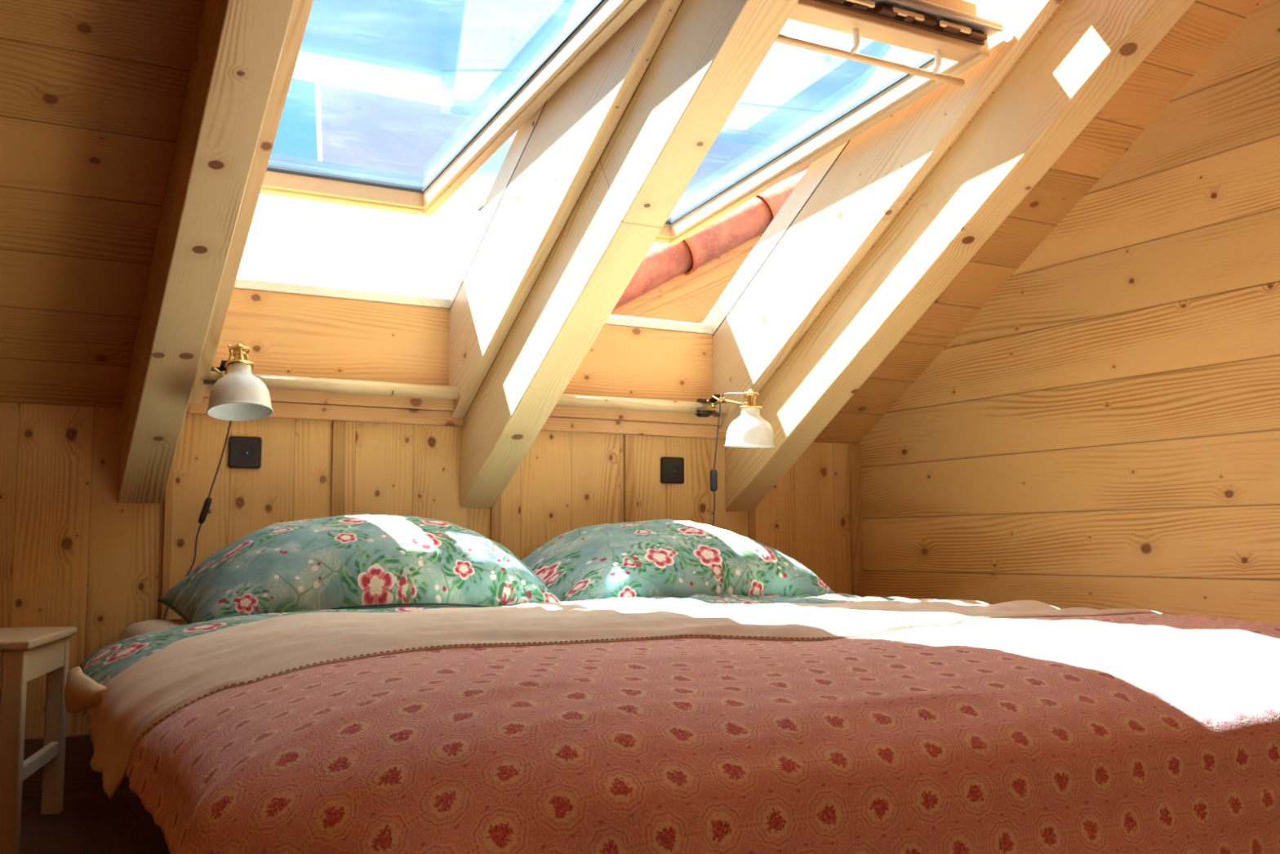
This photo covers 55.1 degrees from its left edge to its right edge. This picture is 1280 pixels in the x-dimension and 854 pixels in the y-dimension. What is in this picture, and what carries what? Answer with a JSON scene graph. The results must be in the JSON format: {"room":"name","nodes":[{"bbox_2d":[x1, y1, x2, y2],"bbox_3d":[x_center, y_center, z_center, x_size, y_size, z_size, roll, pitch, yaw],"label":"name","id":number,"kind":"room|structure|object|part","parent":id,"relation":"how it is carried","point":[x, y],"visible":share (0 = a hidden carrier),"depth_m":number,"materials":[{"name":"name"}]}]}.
{"room":"bedroom","nodes":[
{"label":"bedroom","id":0,"kind":"room"},
{"bbox_2d":[18,789,170,853],"bbox_3d":[0.756,0.676,-0.149,4.934,0.120,8.318,3,-6,-29],"label":"floor","id":1,"kind":"structure","parent":0,"point":[91,823],"depth_m":2.79,"materials":[{"name":"brown wood"}]},
{"bbox_2d":[0,626,77,853],"bbox_3d":[-1.521,0.684,2.720,0.401,0.442,0.501,1,-6,-14],"label":"stool","id":2,"kind":"object","parent":1,"relation":"on","point":[27,654],"visible":1,"depth_m":2.62,"materials":[{"name":"beige paint"}]},
{"bbox_3d":[-1.309,0.677,2.551,0.042,0.422,0.042,1,-6,-14],"label":"leg","id":3,"kind":"part","parent":2,"relation":"part of","materials":[{"name":"beige paint"}]},
{"bbox_3d":[-1.522,0.474,2.740,0.400,0.020,0.500,1,-6,-14],"label":"seat","id":4,"kind":"part","parent":2,"relation":"part of","materials":[{"name":"beige paint"}]},
{"bbox_3d":[-1.414,0.718,2.966,0.042,0.422,0.042,1,-6,-14],"label":"leg","id":5,"kind":"part","parent":2,"relation":"part of","materials":[{"name":"beige paint"}]},
{"bbox_3d":[-0.020,0.769,2.713,1.680,0.260,2.020,3,-6,-29],"label":"bed","id":6,"kind":"object","parent":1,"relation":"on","visible":0},
{"bbox_2d":[118,618,187,640],"bbox_3d":[-0.057,0.559,2.742,1.855,0.215,1.990,3,-6,-29],"label":"mattress","id":7,"kind":"object","parent":6,"relation":"on","point":[147,626],"visible":0.15,"depth_m":3.00,"materials":[{"name":"beige fabric"}]},
{"bbox_2d":[157,514,560,623],"bbox_3d":[-0.704,0.378,3.182,0.953,0.307,0.599,3,-6,-28],"label":"pillow","id":8,"kind":"object","parent":7,"relation":"on","point":[350,561],"visible":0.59,"depth_m":2.95,"materials":[{"name":"teal fabric"}]},
{"bbox_2d":[64,593,910,712],"bbox_3d":[-0.050,0.478,2.630,2.102,0.184,1.200,3,-6,-29],"label":"duvet","id":9,"kind":"object","parent":7,"relation":"on","point":[85,688],"visible":0.16,"depth_m":2.55,"materials":[{"name":"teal fabric"}]},
{"bbox_2d":[87,598,1162,799],"bbox_3d":[0.077,0.470,2.411,2.120,0.228,1.011,3,-6,-29],"label":"sheet","id":10,"kind":"object","parent":9,"relation":"on","point":[187,671],"visible":0.96,"depth_m":2.05,"materials":[{"name":"beige fabric"}]},
{"bbox_2d":[520,519,835,601],"bbox_3d":[0.085,0.428,3.633,0.973,0.314,0.599,3,-7,-31],"label":"pillow","id":11,"kind":"object","parent":7,"relation":"on","point":[667,557],"visible":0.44,"depth_m":3.41,"materials":[{"name":"teal fabric"}]},
{"bbox_2d":[125,613,1279,853],"bbox_3d":[0.429,0.643,1.746,2.142,0.671,1.126,3,-6,-29],"label":"bedspread","id":12,"kind":"object","parent":7,"relation":"on","point":[1144,733],"visible":0.94,"depth_m":1.37,"materials":[{"name":"fabric"}]},
{"bbox_2d":[0,402,857,737],"bbox_3d":[-1.308,0.455,3.409,4.784,1.030,0.140,3,-6,-29],"label":"wall","id":13,"kind":"structure","parent":0,"point":[72,554],"depth_m":3.50,"materials":[{"name":"brown wood"}]},
{"bbox_2d":[22,733,129,799],"bbox_3d":[-1.202,0.890,3.333,4.634,0.150,0.023,3,-6,-29],"label":"baseboard","id":14,"kind":"structure","parent":13,"relation":"attached to","point":[80,778],"depth_m":3.17,"materials":[{"name":"brown wood"}]},
{"bbox_2d":[160,460,173,619],"bbox_3d":[-1.290,0.461,3.331,0.021,1.004,0.015,3,-6,-29],"label":"trim","id":15,"kind":"structure","parent":13,"relation":"attached to","point":[168,496],"depth_m":3.34,"materials":[{"name":"brown wood"}]},
{"bbox_2d":[227,435,262,468],"bbox_3d":[-1.116,0.072,3.467,0.089,0.089,0.015,3,-6,-29],"label":"power socket","id":16,"kind":"object","parent":13,"relation":"attached to","point":[245,452],"visible":1,"depth_m":3.46,"materials":[{"name":"black plastic"}]},
{"bbox_2d":[330,420,346,516],"bbox_3d":[-0.883,0.482,3.560,0.039,1.004,0.013,3,-6,-29],"label":"trim","id":17,"kind":"structure","parent":13,"relation":"attached to","point":[338,446],"depth_m":3.59,"materials":[{"name":"brown wood"}]},
{"bbox_2d":[489,496,501,544],"bbox_3d":[-0.449,0.504,3.803,0.033,1.004,0.013,3,-6,-29],"label":"trim","id":18,"kind":"structure","parent":13,"relation":"attached to","point":[495,511],"depth_m":3.82,"materials":[{"name":"brown wood"}]},
{"bbox_2d":[623,434,634,522],"bbox_3d":[-0.035,0.525,4.034,0.035,1.004,0.013,3,-6,-29],"label":"trim","id":19,"kind":"structure","parent":13,"relation":"attached to","point":[628,439],"depth_m":4.06,"materials":[{"name":"brown wood"}]},
{"bbox_2d":[660,457,684,484],"bbox_3d":[0.111,0.147,4.152,0.089,0.089,0.015,3,-6,-29],"label":"power socket","id":20,"kind":"object","parent":13,"relation":"attached to","point":[672,468],"visible":1,"depth_m":4.15,"materials":[{"name":"black plastic"}]},
{"bbox_2d":[747,508,755,540],"bbox_3d":[0.392,0.547,4.273,0.024,1.004,0.013,3,-6,-29],"label":"trim","id":21,"kind":"structure","parent":13,"relation":"attached to","point":[751,513],"depth_m":4.29,"materials":[{"name":"brown wood"}]},
{"bbox_2d":[848,444,863,597],"bbox_3d":[0.796,0.568,4.494,0.045,1.004,0.021,3,-6,-29],"label":"trim","id":22,"kind":"structure","parent":13,"relation":"attached to","point":[854,451],"depth_m":4.51,"materials":[{"name":"brown wood"}]},
{"bbox_2d":[0,0,1262,444],"bbox_3d":[-0.324,-1.554,1.988,4.934,2.744,4.096,3,-6,-29],"label":"ceiling","id":23,"kind":"structure","parent":0,"point":[92,92],"depth_m":2.86,"materials":[{"name":"brown wood"}]},
{"bbox_2d":[117,0,295,503],"bbox_3d":[-0.417,-1.239,1.780,0.114,2.569,3.854,3,-6,-29],"label":"rafter","id":24,"kind":"object","parent":23,"relation":"attached to","point":[239,45],"visible":1,"depth_m":2.62,"materials":[{"name":"brown wood"}]},
{"bbox_2d":[186,0,682,426],"bbox_3d":[-0.501,-0.790,2.889,0.929,1.393,2.252,3,-6,-29],"label":"frame","id":25,"kind":"structure","parent":23,"relation":"attached to","point":[566,109],"depth_m":3.51,"materials":[{"name":"brown wood"}]},
{"bbox_2d":[163,343,273,619],"bbox_3d":[-1.078,0.159,3.128,0.162,0.766,0.548,4,-7,-34],"label":"lamp","id":26,"kind":"object","parent":25,"relation":"attached to","point":[239,395],"visible":0.94,"depth_m":2.99,"materials":[{"name":"white metal"}]},
{"bbox_3d":[-1.090,0.182,3.203,0.395,0.733,0.148,-6,-8,45],"label":"cord","id":27,"kind":"part","parent":26,"relation":"part of","materials":[{"name":"black plastic"}]},
{"bbox_2d":[197,497,212,524],"bbox_3d":[-1.192,0.229,3.359,0.033,0.073,0.025,3,-6,-29],"label":"switch","id":28,"kind":"object","parent":26,"relation":"attached to","point":[207,502],"depth_m":3.35,"materials":[{"name":"black plastic"}]},
{"bbox_3d":[-1.054,-0.182,3.193,0.060,0.075,0.309,3,-6,-29],"label":"arm","id":29,"kind":"part","parent":26,"relation":"part of","materials":[{"name":"gold metal"}]},
{"bbox_3d":[-0.972,-0.088,2.985,0.155,0.134,0.153,3,-6,-29],"label":"lamp shade","id":30,"kind":"part","parent":26,"relation":"part of","materials":[{"name":"white metal"}]},
{"bbox_3d":[-0.887,-0.117,3.564,0.753,0.039,0.094,3,-6,-29],"label":"wooden rail","id":31,"kind":"part","parent":25,"relation":"part of","materials":[{"name":"beige wood"}]},
{"bbox_3d":[-0.952,-0.404,3.660,0.779,0.046,0.092,3,-6,-29],"label":"frame","id":32,"kind":"part","parent":25,"relation":"part of","materials":[{"name":"brown wood"}]},
{"bbox_3d":[-1.001,-0.732,3.756,0.713,0.069,0.055,3,-6,-29],"label":"rail","id":33,"kind":"part","parent":25,"relation":"part of","materials":[{"name":"brown wood"}]},
{"bbox_3d":[-0.600,-0.909,3.076,0.859,0.987,1.526,3,-6,-29],"label":"frame","id":34,"kind":"part","parent":25,"relation":"part of","materials":[{"name":"brown wood"}]},
{"bbox_3d":[-0.250,-0.889,3.176,0.042,0.263,1.826,3,-6,-29],"label":"rail","id":35,"kind":"part","parent":25,"relation":"part of","materials":[{"name":"brown wood"}]},
{"bbox_2d":[459,0,799,507],"bbox_3d":[0.433,-1.195,2.256,0.114,2.569,3.854,3,-6,-29],"label":"rafter","id":36,"kind":"object","parent":23,"relation":"attached to","point":[711,51],"visible":1,"depth_m":3.00,"materials":[{"name":"brown wood"}]},
{"bbox_2d":[476,0,1062,439],"bbox_3d":[0.332,-0.743,3.390,0.924,1.393,2.314,3,-6,-29],"label":"frame","id":37,"kind":"structure","parent":23,"relation":"attached to","point":[868,157],"depth_m":3.78,"materials":[{"name":"brown wood"}]},
{"bbox_3d":[-0.039,-0.073,4.038,0.748,0.039,0.094,3,-6,-29],"label":"wooden rail","id":38,"kind":"part","parent":37,"relation":"part of","materials":[{"name":"beige wood"}]},
{"bbox_3d":[-0.104,-0.361,4.134,0.774,0.046,0.092,3,-6,-29],"label":"frame","id":39,"kind":"part","parent":37,"relation":"part of","materials":[{"name":"brown wood"}]},
{"bbox_3d":[-0.185,-0.717,4.287,0.682,0.068,0.055,3,-6,-29],"label":"rail","id":40,"kind":"part","parent":37,"relation":"part of","materials":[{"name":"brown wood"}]},
{"bbox_2d":[695,389,775,525],"bbox_3d":[0.297,0.181,3.903,0.155,0.611,0.534,1,-6,-11],"label":"lamp","id":41,"kind":"object","parent":37,"relation":"attached to","point":[749,429],"visible":0.98,"depth_m":3.71,"materials":[{"name":"white metal"}]},
{"bbox_2d":[710,469,717,491],"bbox_3d":[0.248,0.180,4.133,0.025,0.073,0.019,0,-6,0],"label":"switch","id":42,"kind":"object","parent":41,"relation":"attached to","point":[713,473],"depth_m":4.13,"materials":[{"name":"black plastic"}]},
{"bbox_3d":[0.272,-0.075,3.926,0.055,0.064,0.335,1,-6,-16],"label":"arm","id":43,"kind":"part","parent":41,"relation":"part of","materials":[{"name":"gold metal"}]},
{"bbox_3d":[0.279,0.192,3.946,0.025,0.598,0.424,1,-6,-11],"label":"cord","id":44,"kind":"part","parent":41,"relation":"part of","materials":[{"name":"black plastic"}]},
{"bbox_3d":[0.334,0.004,3.734,0.155,0.121,0.155,3,-6,-29],"label":"lamp shade","id":45,"kind":"part","parent":41,"relation":"part of","materials":[{"name":"white metal"}]},
{"bbox_3d":[0.248,-0.865,3.551,0.854,0.987,1.526,3,-6,-29],"label":"frame","id":46,"kind":"part","parent":37,"relation":"part of","materials":[{"name":"brown wood"}]},
{"bbox_3d":[0.492,-0.838,3.806,0.042,0.210,1.574,3,-6,-29],"label":"rail","id":47,"kind":"part","parent":37,"relation":"part of","materials":[{"name":"brown wood"}]},
{"bbox_3d":[0.553,-0.993,2.993,0.682,0.062,0.074,3,-6,-29],"label":"rail","id":48,"kind":"part","parent":37,"relation":"part of","materials":[{"name":"brown wood"}]},
{"bbox_2d":[724,0,1195,511],"bbox_3d":[1.284,-1.151,2.732,0.114,2.569,3.854,3,-6,-29],"label":"rafter","id":49,"kind":"object","parent":23,"relation":"attached to","point":[1089,49],"visible":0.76,"depth_m":3.35,"materials":[{"name":"brown wood"}]},
{"bbox_2d":[857,0,1279,624],"bbox_3d":[2.767,-1.017,1.318,0.150,3.524,8.016,3,-6,-29],"label":"wall","id":50,"kind":"structure","parent":0,"point":[1103,432],"depth_m":3.52,"materials":[{"name":"brown wood"}]},
{"label":"outside","id":51,"kind":"structure","parent":0,"visible":0},
{"bbox_2d":[610,163,811,323],"bbox_3d":[-0.162,-0.027,6.952,3.566,3.677,1.384,3,-6,-29],"label":"roof","id":52,"kind":"structure","parent":51,"point":[683,281],"depth_m":6.64,"materials":[{"name":"ceramic"}]}
]}

